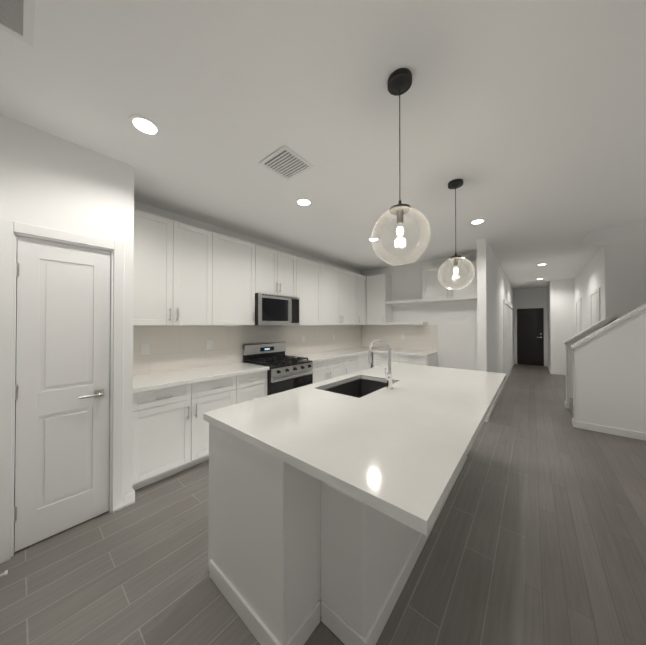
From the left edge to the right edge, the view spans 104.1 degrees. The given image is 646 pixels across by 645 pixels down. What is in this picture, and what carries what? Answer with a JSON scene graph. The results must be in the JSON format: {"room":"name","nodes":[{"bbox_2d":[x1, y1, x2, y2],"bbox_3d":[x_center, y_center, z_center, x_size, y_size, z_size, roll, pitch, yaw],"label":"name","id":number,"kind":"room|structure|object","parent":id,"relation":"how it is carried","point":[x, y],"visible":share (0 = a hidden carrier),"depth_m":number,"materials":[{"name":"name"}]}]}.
{"room":"kitchen","nodes":[
{"label":"kitchen","id":0,"kind":"room"},
{"bbox_2d":[0,114,133,495],"bbox_3d":[-1.853,0.095,1.762,0.100,2.740,0.840,0,-1,40],"label":"wall","id":1,"kind":"structure","parent":0,"point":[48,180],"depth_m":1.80,"materials":[{"name":"white paint"}]},
{"bbox_2d":[14,236,109,551],"bbox_3d":[-1.798,0.452,1.770,0.101,2.003,0.464,0,-1,40],"label":"pantry door","id":2,"kind":"structure","parent":1,"relation":"in","point":[62,394],"depth_m":1.75,"materials":[{"name":"white paint"}]},
{"bbox_2d":[0,219,123,563],"bbox_3d":[-1.817,0.418,1.789,0.118,2.095,0.620,0,-1,40],"label":"door frame","id":3,"kind":"structure","parent":1,"relation":"attached to","point":[8,243],"depth_m":1.59,"materials":[{"name":"white paint"}]},
{"bbox_2d":[133,325,360,375],"bbox_3d":[-0.570,0.381,4.279,0.010,0.668,4.666,0,-1,40],"label":"tile backsplash","id":4,"kind":"structure","parent":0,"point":[172,348],"depth_m":3.31,"materials":[{"name":"white tile"}]},
{"bbox_2d":[141,343,148,354],"bbox_3d":[-1.891,0.282,2.677,0.008,0.115,0.072,0,-1,40],"label":"electrical outlet","id":5,"kind":"object","parent":4,"relation":"attached to","point":[144,349],"visible":1,"depth_m":2.67,"materials":[{"name":"white plastic"}]},
{"bbox_2d":[207,340,212,349],"bbox_3d":[-1.443,0.286,3.216,0.008,0.115,0.072,0,-1,40],"label":"electrical outlet","id":6,"kind":"object","parent":4,"relation":"attached to","point":[209,344],"visible":1,"depth_m":3.21,"materials":[{"name":"white plastic"}]},
{"bbox_2d":[134,201,360,373],"bbox_3d":[-0.615,0.115,4.329,0.120,2.740,4.890,0,-1,40],"label":"wall","id":7,"kind":"structure","parent":0,"point":[142,207],"depth_m":3.38,"materials":[{"name":"white paint"}]},
{"bbox_2d":[133,209,220,325],"bbox_3d":[-1.654,-0.513,2.729,0.327,1.090,0.888,0,-1,40],"label":"upper cabinet","id":8,"kind":"object","parent":7,"relation":"attached to","point":[185,274],"depth_m":2.61,"materials":[{"name":"white paint"}]},
{"bbox_2d":[221,234,260,324],"bbox_3d":[-1.220,-0.508,3.251,0.327,1.090,0.711,0,-1,40],"label":"upper cabinet","id":9,"kind":"object","parent":7,"relation":"attached to","point":[240,259],"depth_m":3.20,"materials":[{"name":"white paint"}]},
{"bbox_2d":[261,246,296,296],"bbox_3d":[-0.788,-0.722,3.772,0.327,0.654,0.760,0,-1,40],"label":"upper cabinet","id":10,"kind":"object","parent":7,"relation":"attached to","point":[278,268],"depth_m":3.68,"materials":[{"name":"white paint"}]},
{"bbox_2d":[255,293,299,324],"bbox_3d":[-0.737,-0.175,3.725,0.442,0.430,0.752,0,-1,40],"label":"microwave","id":11,"kind":"object","parent":10,"relation":"attached to","point":[272,309],"visible":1,"depth_m":3.54,"materials":[{"name":"silver metal"}]},
{"bbox_2d":[297,257,324,324],"bbox_3d":[-0.353,-0.500,4.292,0.327,1.090,0.721,0,-1,40],"label":"upper cabinet","id":12,"kind":"object","parent":7,"relation":"attached to","point":[310,274],"depth_m":4.24,"materials":[{"name":"white paint"}]},
{"bbox_2d":[325,265,360,324],"bbox_3d":[0.222,-0.495,4.984,0.327,1.090,1.321,0,-1,40],"label":"upper cabinet","id":13,"kind":"object","parent":7,"relation":"attached to","point":[342,287],"depth_m":4.93,"materials":[{"name":"white paint"}]},
{"bbox_2d":[361,275,364,324],"bbox_3d":[0.700,-0.490,5.558,0.327,1.090,0.415,0,-1,40],"label":"upper cabinet","id":14,"kind":"object","parent":7,"relation":"attached to","point":[362,276],"depth_m":5.52,"materials":[{"name":"white paint"}]},
{"bbox_2d":[0,422,528,644],"bbox_3d":[-1.499,1.487,1.379,4.000,0.050,8.700,0,-1,40],"label":"floor","id":15,"kind":"structure","parent":0,"point":[136,572],"depth_m":1.46,"materials":[{"name":"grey wood"}]},
{"bbox_2d":[132,375,239,490],"bbox_3d":[-1.522,1.032,2.665,0.597,0.880,0.978,0,-1,40],"label":"base cabinet","id":16,"kind":"object","parent":15,"relation":"on","point":[170,431],"depth_m":2.36,"materials":[{"name":"white paint"}]},
{"bbox_2d":[133,362,269,392],"bbox_3d":[-1.367,0.573,2.825,0.637,0.039,1.414,0,-1,40],"label":"countertop","id":17,"kind":"structure","parent":16,"relation":"on","point":[149,382],"depth_m":2.63,"materials":[{"name":"white stone"}]},
{"bbox_2d":[240,370,266,402],"bbox_3d":[-1.089,1.036,3.185,0.597,0.880,0.496,0,-1,40],"label":"base cabinet","id":18,"kind":"object","parent":15,"relation":"on","point":[252,385],"depth_m":3.03,"materials":[{"name":"white paint"}]},
{"bbox_2d":[243,341,312,395],"bbox_3d":[-0.622,0.892,3.621,0.717,1.175,0.754,0,-1,40],"label":"gas range","id":19,"kind":"object","parent":15,"relation":"on","point":[285,372],"visible":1,"depth_m":3.53,"materials":[{"name":"silver metal"}]},
{"bbox_2d":[312,357,347,382],"bbox_3d":[-0.127,1.045,4.342,0.597,0.880,0.977,0,-1,40],"label":"base cabinet","id":20,"kind":"object","parent":15,"relation":"on","point":[331,368],"depth_m":4.16,"materials":[{"name":"white paint"}]},
{"bbox_2d":[209,423,466,644],"bbox_3d":[0.513,1.029,2.210,0.943,0.879,2.659,0,-1,40],"label":"kitchen island","id":21,"kind":"object","parent":15,"relation":"on","point":[296,556],"visible":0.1,"depth_m":1.19,"materials":[{"name":"white paint"}]},
{"bbox_2d":[203,362,505,535],"bbox_3d":[0.630,0.568,2.116,1.300,0.040,2.655,0,-1,40],"label":"island countertop","id":22,"kind":"structure","parent":21,"relation":"on","point":[399,452],"depth_m":1.27,"materials":[{"name":"white stone"}]},
{"bbox_2d":[325,378,392,397],"bbox_3d":[0.329,0.706,2.246,0.464,0.230,0.764,0,-1,40],"label":"undermount sink","id":23,"kind":"object","parent":22,"relation":"in","point":[358,388],"visible":0.06,"depth_m":2.57,"materials":[{"name":"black metal"}]},
{"bbox_2d":[368,339,393,389],"bbox_3d":[0.470,0.344,2.123,0.233,0.407,0.112,0,-1,40],"label":"gooseneck faucet","id":24,"kind":"object","parent":22,"relation":"on","point":[388,378],"visible":1,"depth_m":2.08,"materials":[{"name":"silver metal"}]},
{"bbox_2d":[347,354,359,373],"bbox_3d":[0.275,1.049,4.824,0.597,0.880,0.520,0,-1,40],"label":"base cabinet","id":25,"kind":"object","parent":15,"relation":"on","point":[353,361],"depth_m":4.73,"materials":[{"name":"white paint"}]},
{"bbox_2d":[360,353,370,370],"bbox_3d":[0.585,1.052,5.197,0.597,0.880,0.570,0,-1,40],"label":"base cabinet","id":26,"kind":"object","parent":15,"relation":"on","point":[364,364],"depth_m":5.02,"materials":[{"name":"white paint"}]},
{"bbox_2d":[291,347,380,361],"bbox_3d":[0.370,0.589,4.911,0.640,0.039,2.484,0,-1,40],"label":"countertop","id":27,"kind":"structure","parent":26,"relation":"on","point":[332,354],"depth_m":4.61,"materials":[{"name":"white stone"}]},
{"bbox_2d":[0,0,645,289],"bbox_3d":[3.167,-1.307,2.788,9.400,0.080,16.800,0,-1,40],"label":"ceiling","id":28,"kind":"structure","parent":0,"point":[525,120],"depth_m":1.53,"materials":[{"name":"white paint"}]},
{"bbox_2d":[0,0,34,46],"bbox_3d":[-1.333,-1.277,0.756,0.520,0.012,0.620,0,-1,40],"label":"ceiling vent","id":29,"kind":"object","parent":28,"relation":"in","point":[17,17],"visible":1,"depth_m":1.05,"materials":[{"name":"white metal"}]},
{"bbox_2d":[129,115,160,135],"bbox_3d":[-1.151,-1.272,1.632,0.170,0.008,0.170,0,-1,40],"label":"recessed light","id":30,"kind":"object","parent":28,"relation":"in","point":[144,125],"visible":1,"depth_m":1.62,"materials":[{"name":"white paint"}]},
{"bbox_2d":[259,145,313,179],"bbox_3d":[-0.292,-1.263,2.023,0.310,0.012,0.310,0,-1,40],"label":"ceiling vent","id":31,"kind":"object","parent":28,"relation":"in","point":[285,162],"visible":1,"depth_m":2.00,"materials":[{"name":"white metal"}]},
{"bbox_2d":[296,198,311,205],"bbox_3d":[-0.200,-1.264,2.649,0.170,0.008,0.170,0,-1,40],"label":"recessed light","id":32,"kind":"object","parent":28,"relation":"in","point":[303,201],"visible":1,"depth_m":2.65,"materials":[{"name":"white paint"}]},
{"bbox_2d":[371,68,430,265],"bbox_3d":[0.404,-0.789,1.323,0.296,0.978,0.296,0,-1,40],"label":"pendant light","id":33,"kind":"object","parent":28,"relation":"hanging from","point":[399,81],"visible":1,"depth_m":1.32,"materials":[{"name":"black"}]},
{"bbox_2d":[438,179,474,289],"bbox_3d":[1.203,-0.782,2.284,0.296,0.978,0.296,0,-1,40],"label":"pendant light","id":34,"kind":"object","parent":28,"relation":"hanging from","point":[455,184],"visible":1,"depth_m":2.28,"materials":[{"name":"black"}]},
{"bbox_2d":[470,219,485,224],"bbox_3d":[1.933,-1.260,3.150,0.170,0.008,0.170,0,-1,40],"label":"recessed light","id":35,"kind":"object","parent":28,"relation":"in","point":[476,221],"visible":1,"depth_m":3.13,"materials":[{"name":"white paint"}]},
{"bbox_2d":[361,253,476,370],"bbox_3d":[1.929,0.123,5.316,2.530,2.740,0.120,0,-1,40],"label":"wall","id":36,"kind":"structure","parent":0,"point":[454,319],"depth_m":4.93,"materials":[{"name":"white paint"}]},
{"bbox_2d":[366,274,391,324],"bbox_3d":[1.241,-0.490,5.596,0.450,1.090,0.327,0,-1,40],"label":"upper cabinet","id":37,"kind":"object","parent":36,"relation":"attached to","point":[378,296],"depth_m":5.46,"materials":[{"name":"white paint"}]},
{"bbox_2d":[361,325,436,350],"bbox_3d":[1.595,0.315,5.506,1.710,0.517,0.010,0,-1,40],"label":"tile backsplash","id":38,"kind":"structure","parent":36,"relation":"attached to","point":[416,337],"depth_m":5.41,"materials":[{"name":"white tile"}]},
{"bbox_2d":[386,299,426,304],"bbox_3d":[1.726,-0.423,5.221,0.771,0.050,0.288,0,-1,40],"label":"floating shelf","id":39,"kind":"object","parent":36,"relation":"attached to","point":[405,302],"visible":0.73,"depth_m":5.11,"materials":[{"name":"white paint"}]},
{"bbox_2d":[386,322,427,324],"bbox_3d":[1.726,0.022,5.217,0.771,0.050,0.288,0,-1,40],"label":"floating shelf","id":40,"kind":"object","parent":36,"relation":"attached to","point":[406,323],"visible":1,"depth_m":5.07,"materials":[{"name":"white paint"}]},
{"bbox_2d":[422,261,476,302],"bbox_3d":[2.381,-0.723,4.650,0.967,0.640,0.327,0,-1,40],"label":"upper cabinet","id":41,"kind":"object","parent":36,"relation":"attached to","point":[433,291],"depth_m":4.54,"materials":[{"name":"white paint"}]},
{"bbox_2d":[477,239,513,372],"bbox_3d":[4.700,0.132,6.575,0.120,2.740,7.200,0,-1,40],"label":"wall","id":42,"kind":"structure","parent":0,"point":[494,288],"depth_m":4.14,"materials":[{"name":"white paint"}]},
{"bbox_2d":[486,361,514,421],"bbox_3d":[4.749,1.454,6.514,0.020,0.095,7.215,0,-1,40],"label":"baseboard","id":43,"kind":"structure","parent":42,"relation":"attached to","point":[501,389],"depth_m":4.76,"materials":[{"name":"white paint"}]},
{"bbox_2d":[503,299,512,381],"bbox_3d":[5.243,0.434,7.096,0.045,1.955,3.140,0,-1,40],"label":"door","id":44,"kind":"structure","parent":42,"relation":"attached to","point":[507,338],"depth_m":6.79,"materials":[{"name":"white paint"}]},
{"bbox_2d":[514,287,547,363],"bbox_3d":[7.640,0.150,8.890,1.680,2.740,0.120,0,-1,40],"label":"wall","id":45,"kind":"structure","parent":0,"point":[531,297],"depth_m":8.97,"materials":[{"name":"white paint"}]},
{"bbox_2d":[517,308,543,365],"bbox_3d":[7.423,0.505,9.033,0.724,2.010,0.103,0,-1,40],"label":"front door","id":46,"kind":"structure","parent":45,"relation":"in","point":[530,347],"depth_m":9.02,"materials":[{"name":"black wood"}]},
{"bbox_2d":[515,306,546,365],"bbox_3d":[7.396,0.474,9.000,0.870,2.095,0.018,0,-1,40],"label":"door frame","id":47,"kind":"structure","parent":45,"relation":"attached to","point":[544,307],"depth_m":8.94,"materials":[{"name":"white paint"}]},
{"bbox_2d":[527,308,543,365],"bbox_3d":[7.479,0.482,9.099,0.840,2.080,0.040,0,-1,40],"label":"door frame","id":48,"kind":"structure","parent":0,"point":[543,327],"depth_m":8.85,"materials":[{"name":"black wood"}]},
{"bbox_2d":[548,283,550,369],"bbox_3d":[7.312,0.144,8.057,0.120,2.740,1.580,0,-1,40],"label":"wall","id":49,"kind":"structure","parent":0,"point":[549,348],"depth_m":7.97,"materials":[{"name":"white paint"}]},
{"bbox_2d":[550,279,574,371],"bbox_3d":[6.914,0.138,7.282,0.500,2.740,0.120,0,-1,40],"label":"wall","id":50,"kind":"structure","parent":0,"point":[562,318],"depth_m":7.26,"materials":[{"name":"white paint"}]},
{"bbox_2d":[551,371,565,374],"bbox_3d":[6.860,1.460,7.227,0.450,0.095,0.018,0,-1,40],"label":"baseboard","id":51,"kind":"structure","parent":50,"relation":"attached to","point":[552,372],"depth_m":7.27,"materials":[{"name":"white paint"}]},
{"bbox_2d":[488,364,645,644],"bbox_3d":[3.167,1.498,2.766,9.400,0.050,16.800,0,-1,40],"label":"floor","id":52,"kind":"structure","parent":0,"point":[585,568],"depth_m":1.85,"materials":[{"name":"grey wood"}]},
{"bbox_2d":[373,352,436,366],"bbox_3d":[1.629,1.051,5.063,1.093,0.880,0.632,0,-1,40],"label":"base cabinet","id":53,"kind":"object","parent":52,"relation":"on","point":[379,359],"visible":0.35,"depth_m":4.81,"materials":[{"name":"white paint"}]},
{"bbox_2d":[372,348,436,356],"bbox_3d":[1.636,0.590,5.059,1.077,0.039,0.637,0,-1,40],"label":"countertop","id":54,"kind":"structure","parent":53,"relation":"on","point":[383,350],"depth_m":4.95,"materials":[{"name":"white stone"}]},
{"bbox_2d":[569,398,572,414],"bbox_3d":[5.263,0.239,2.899,3.426,2.470,0.922,0,-1,40],"label":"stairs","id":55,"kind":"structure","parent":52,"relation":"on","point":[571,404],"depth_m":4.18,"materials":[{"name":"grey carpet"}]},
{"bbox_2d":[574,244,616,334],"bbox_3d":[5.906,0.125,5.585,0.120,2.740,4.020,0,-1,40],"label":"wall","id":56,"kind":"structure","parent":0,"point":[598,270],"depth_m":4.36,"materials":[{"name":"white paint"}]},
{"bbox_2d":[576,287,600,333],"bbox_3d":[5.782,0.447,5.542,0.018,2.095,3.030,0,-1,40],"label":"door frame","id":57,"kind":"structure","parent":56,"relation":"attached to","point":[595,315],"depth_m":4.93,"materials":[{"name":"white paint"}]},
{"bbox_2d":[567,222,645,408],"bbox_3d":[6.150,-1.177,2.855,4.900,5.300,0.120,0,-1,40],"label":"wall","id":58,"kind":"structure","parent":0,"point":[631,275],"depth_m":3.94,"materials":[{"name":"white paint"}]},
{"bbox_2d":[564,312,616,408],"bbox_3d":[4.474,0.663,4.235,0.600,1.643,0.190,0,-1,40],"label":"trim","id":59,"kind":"structure","parent":58,"relation":"on","point":[590,329],"depth_m":4.23,"materials":[{"name":"white paint"}]},
{"bbox_2d":[575,310,645,432],"bbox_3d":[5.432,0.097,2.076,4.780,2.740,0.120,0,-1,40],"label":"wall","id":60,"kind":"structure","parent":0,"point":[610,379],"depth_m":3.31,"materials":[{"name":"white paint"}]},
{"bbox_2d":[571,303,645,420],"bbox_3d":[4.325,0.083,2.998,1.959,2.784,0.190,0,-1,40],"label":"trim","id":61,"kind":"structure","parent":60,"relation":"on","point":[636,312],"depth_m":3.39,"materials":[{"name":"white paint"}]},
{"bbox_2d":[572,419,645,440],"bbox_3d":[5.379,1.420,2.022,4.807,0.095,0.015,0,-1,40],"label":"baseboard","id":62,"kind":"structure","parent":60,"relation":"attached to","point":[612,430],"depth_m":3.33,"materials":[{"name":"white paint"}]},
{"bbox_3d":[-3.051,0.078,-0.382,0.120,2.740,3.990,0,-1,40],"label":"wall","id":63,"kind":"structure","parent":0,"visible":0},
{"bbox_2d":[0,488,134,576],"bbox_3d":[-2.903,1.405,0.118,0.575,0.095,4.725,0,-1,40],"label":"baseboard","id":64,"kind":"structure","parent":63,"relation":"attached to","point":[129,499],"depth_m":2.01,"materials":[{"name":"white paint"}]}
]}

